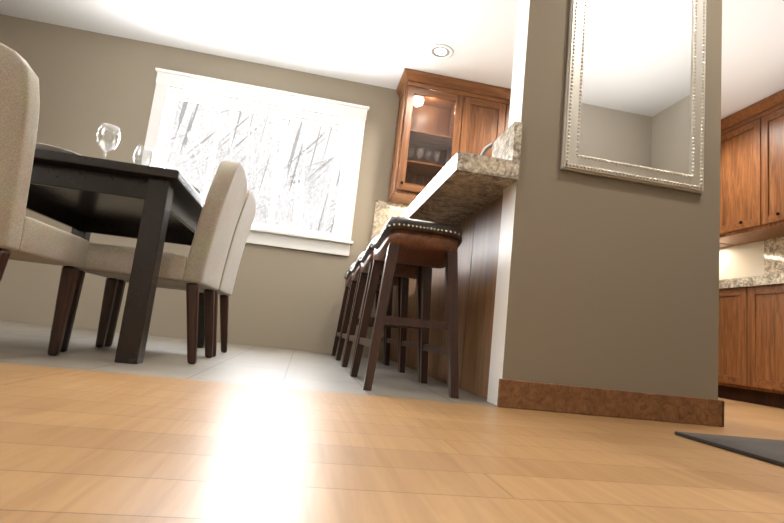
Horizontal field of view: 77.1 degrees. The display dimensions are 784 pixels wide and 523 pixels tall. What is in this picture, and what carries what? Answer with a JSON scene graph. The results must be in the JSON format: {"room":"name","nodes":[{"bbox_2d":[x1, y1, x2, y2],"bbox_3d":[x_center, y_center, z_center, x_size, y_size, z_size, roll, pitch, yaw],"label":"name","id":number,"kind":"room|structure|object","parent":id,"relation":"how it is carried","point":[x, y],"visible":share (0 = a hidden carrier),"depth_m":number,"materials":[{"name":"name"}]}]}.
{"room":"dining room and kitchen","nodes":[
{"label":"dining room and kitchen","id":0,"kind":"room"},
{"bbox_2d":[0,14,398,358],"bbox_3d":[-0.395,-0.414,4.370,7.450,2.430,0.150,8,-8,-9],"label":"wall","id":1,"kind":"structure","parent":0,"point":[90,82],"depth_m":4.08,"materials":[{"name":"beige paint"}]},
{"bbox_2d":[141,68,369,255],"bbox_3d":[-1.180,-0.825,4.254,1.820,1.367,0.198,8,-8,-9],"label":"window","id":2,"kind":"structure","parent":1,"relation":"in","point":[211,102],"depth_m":4.26,"materials":[{"name":"white paint"}]},
{"bbox_2d":[371,200,406,240],"bbox_3d":[1.470,-0.106,4.579,3.348,0.443,0.020,8,-8,-9],"label":"backsplash","id":3,"kind":"structure","parent":1,"relation":"attached to","point":[384,210],"depth_m":4.33,"materials":[{"name":"beige stone"}]},
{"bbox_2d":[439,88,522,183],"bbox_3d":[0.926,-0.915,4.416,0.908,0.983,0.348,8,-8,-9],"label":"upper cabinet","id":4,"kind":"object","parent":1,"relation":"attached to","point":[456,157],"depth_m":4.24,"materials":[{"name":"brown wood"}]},
{"bbox_2d":[0,320,783,522],"bbox_3d":[-0.185,0.525,1.856,7.600,0.100,4.900,8,-8,-9],"label":"floor","id":5,"kind":"structure","parent":0,"point":[165,431],"depth_m":0.93,"materials":[{"name":"wood"}]},
{"bbox_2d":[0,43,88,355],"bbox_3d":[-1.363,-0.165,1.622,0.455,0.935,0.603,8,-8,-9],"label":"dining chair","id":6,"kind":"object","parent":5,"relation":"on","point":[23,237],"visible":1,"depth_m":1.46,"materials":[{"name":"fabric"}]},
{"bbox_2d":[26,149,204,363],"bbox_3d":[-1.472,0.041,2.494,0.960,0.760,1.420,8,-8,-9],"label":"dining table","id":7,"kind":"object","parent":5,"relation":"on","point":[152,210],"visible":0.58,"depth_m":1.95,"materials":[{"name":"black wood"}]},
{"bbox_2d":[35,123,119,156],"bbox_3d":[-1.391,-0.514,2.032,0.475,0.215,0.310,8,-8,-9],"label":"place setting","id":8,"kind":"object","parent":7,"relation":"on","point":[42,146],"visible":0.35,"depth_m":2.11,"materials":[{"name":"clear glass"}]},
{"bbox_2d":[133,145,199,193],"bbox_3d":[-1.067,-0.439,2.304,0.344,0.215,0.475,8,-8,-9],"label":"place setting","id":9,"kind":"object","parent":7,"relation":"on","point":[197,190],"visible":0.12,"depth_m":2.35,"materials":[{"name":"clear glass"}]},
{"bbox_2d":[60,161,246,363],"bbox_3d":[-1.072,-0.032,2.304,0.603,0.935,0.455,8,-8,-9],"label":"dining chair","id":10,"kind":"object","parent":5,"relation":"on","point":[201,265],"visible":0.83,"depth_m":2.14,"materials":[{"name":"fabric"}]},
{"bbox_2d":[104,190,255,356],"bbox_3d":[-1.157,0.028,2.778,0.603,0.935,0.455,8,-8,-9],"label":"dining chair","id":11,"kind":"object","parent":5,"relation":"on","point":[237,243],"visible":0.42,"depth_m":2.75,"materials":[{"name":"fabric"}]},
{"bbox_2d":[331,265,384,363],"bbox_3d":[-0.216,0.398,3.710,0.370,0.681,0.520,8,-8,-9],"label":"bar stool","id":12,"kind":"object","parent":5,"relation":"on","point":[348,276],"visible":0.27,"depth_m":3.86,"materials":[{"name":"wood"}]},
{"bbox_2d":[336,254,400,371],"bbox_3d":[-0.123,0.332,3.193,0.370,0.681,0.520,8,-8,-9],"label":"bar stool","id":13,"kind":"object","parent":5,"relation":"on","point":[355,268],"visible":0.33,"depth_m":3.35,"materials":[{"name":"wood"}]},
{"bbox_2d":[342,240,421,381],"bbox_3d":[-0.029,0.266,2.675,0.370,0.681,0.520,8,-8,-9],"label":"bar stool","id":14,"kind":"object","parent":5,"relation":"on","point":[405,272],"visible":0.44,"depth_m":2.77,"materials":[{"name":"wood"}]},
{"bbox_2d":[390,288,396,361],"bbox_3d":[0.366,0.436,4.120,0.640,0.848,0.391,8,-8,-9],"label":"base cabinet","id":15,"kind":"object","parent":5,"relation":"on","point":[393,347],"depth_m":4.11,"materials":[{"name":"brown wood"}]},
{"bbox_2d":[395,278,414,366],"bbox_3d":[0.466,0.392,3.744,0.704,0.848,0.391,8,-8,-9],"label":"base cabinet","id":16,"kind":"object","parent":5,"relation":"on","point":[411,294],"depth_m":3.62,"materials":[{"name":"brown wood"}]},
{"bbox_2d":[350,216,462,398],"bbox_3d":[0.065,0.200,2.158,0.370,0.681,0.520,8,-8,-9],"label":"bar stool","id":17,"kind":"object","parent":5,"relation":"on","point":[427,246],"visible":1,"depth_m":1.97,"materials":[{"name":"wood"}]},
{"bbox_2d":[407,279,417,370],"bbox_3d":[0.513,0.340,3.358,0.660,0.848,0.391,8,-8,-9],"label":"base cabinet","id":18,"kind":"object","parent":5,"relation":"on","point":[411,352],"depth_m":3.40,"materials":[{"name":"brown wood"}]},
{"bbox_2d":[427,268,445,377],"bbox_3d":[0.577,0.295,3.006,0.660,0.848,0.452,8,-8,-9],"label":"base cabinet","id":19,"kind":"object","parent":5,"relation":"on","point":[438,275],"depth_m":2.88,"materials":[{"name":"brown wood"}]},
{"bbox_2d":[435,208,478,389],"bbox_3d":[0.651,0.243,2.597,0.660,0.848,0.510,8,-8,-9],"label":"base cabinet","id":20,"kind":"object","parent":5,"relation":"on","point":[466,250],"depth_m":2.45,"materials":[{"name":"brown wood"}]},
{"bbox_2d":[463,188,504,398],"bbox_3d":[0.714,0.198,2.248,0.660,0.848,0.462,8,-8,-9],"label":"counter panel","id":21,"kind":"object","parent":5,"relation":"on","point":[476,365],"depth_m":2.15,"materials":[{"name":"brown wood"}]},
{"bbox_2d":[399,172,518,223],"bbox_3d":[0.482,-0.123,3.212,0.970,0.130,2.346,8,-8,-9],"label":"countertop","id":22,"kind":"structure","parent":21,"relation":"on","point":[442,201],"depth_m":2.26,"materials":[{"name":"beige stone"}]},
{"bbox_2d":[475,140,518,187],"bbox_3d":[0.570,-0.461,2.634,0.246,0.386,0.089,8,-8,-9],"label":"faucet","id":23,"kind":"object","parent":22,"relation":"on","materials":[{"name":"silver metal"}]},
{"bbox_2d":[674,431,783,466],"bbox_3d":[1.584,0.567,1.223,1.270,0.012,0.870,8,-8,-9],"label":"door mat","id":24,"kind":"object","parent":5,"relation":"on","point":[769,450],"visible":1,"depth_m":1.42,"materials":[{"name":"grey fabric"}]},
{"bbox_2d":[0,0,783,130],"bbox_3d":[0.087,-1.964,2.223,7.600,0.100,4.900,8,-8,-9],"label":"ceiling","id":25,"kind":"structure","parent":0,"point":[383,43],"depth_m":3.76,"materials":[{"name":"white paint"}]},
{"bbox_2d":[428,44,453,58],"bbox_3d":[0.381,-1.637,3.842,0.200,0.007,0.200,8,-8,-9],"label":"recessed light","id":26,"kind":"object","parent":25,"relation":"in","point":[439,51],"visible":1,"depth_m":3.84,"materials":[{"name":"white paint"}]},
{"bbox_2d":[487,0,721,404],"bbox_3d":[0.950,-0.604,2.088,0.900,2.430,0.130,8,-8,-9],"label":"wall","id":27,"kind":"structure","parent":0,"point":[606,283],"depth_m":1.93,"materials":[{"name":"brown"}]},
{"bbox_2d":[497,379,723,426],"bbox_3d":[0.827,0.541,1.911,0.930,0.100,0.146,8,-8,-9],"label":"baseboard","id":28,"kind":"structure","parent":27,"relation":"attached to","point":[530,395],"depth_m":1.83,"materials":[{"name":"brown wood"}]},
{"bbox_2d":[560,0,706,193],"bbox_3d":[1.032,-0.874,2.054,0.632,1.122,0.028,8,-8,-9],"label":"mirror","id":29,"kind":"object","parent":27,"relation":"attached to","point":[634,103],"visible":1,"depth_m":2.02,"materials":[{"name":"white mirror"}]},
{"bbox_2d":[719,241,763,279],"bbox_3d":[3.419,-0.109,3.613,0.150,2.430,2.600,8,-8,-9],"label":"wall","id":30,"kind":"structure","parent":0,"point":[742,260],"depth_m":4.48,"materials":[{"name":"beige"}]},
{"bbox_2d":[720,96,783,247],"bbox_3d":[3.096,-0.737,4.293,0.424,1.063,0.655,8,-8,-9],"label":"upper cabinet","id":31,"kind":"object","parent":30,"relation":"attached to","point":[743,160],"depth_m":4.17,"materials":[{"name":"brown wood"}]},
{"bbox_2d":[763,236,783,275],"bbox_3d":[3.284,-0.021,3.816,0.022,0.444,0.845,8,-8,-9],"label":"backsplash","id":32,"kind":"structure","parent":30,"relation":"attached to","point":[773,249],"depth_m":4.15,"materials":[{"name":"beige stone"}]},
{"bbox_2d":[767,100,783,231],"bbox_3d":[3.219,-0.757,3.789,0.350,0.983,0.633,8,-8,-9],"label":"upper cabinet","id":33,"kind":"object","parent":30,"relation":"attached to","point":[775,115],"depth_m":3.89,"materials":[{"name":"brown wood"}]},
{"bbox_2d":[719,272,783,287],"bbox_3d":[2.951,0.222,3.724,0.640,0.130,0.845,8,-8,-9],"label":"countertop","id":34,"kind":"structure","parent":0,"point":[772,277],"depth_m":3.63,"materials":[{"name":"beige stone"}]},
{"label":"outside","id":35,"kind":"structure","parent":0,"visible":0},
{"bbox_2d":[165,99,345,232],"bbox_3d":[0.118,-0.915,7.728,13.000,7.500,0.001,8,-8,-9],"label":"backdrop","id":36,"kind":"structure","parent":35,"point":[332,149],"depth_m":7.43,"materials":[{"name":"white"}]}
]}

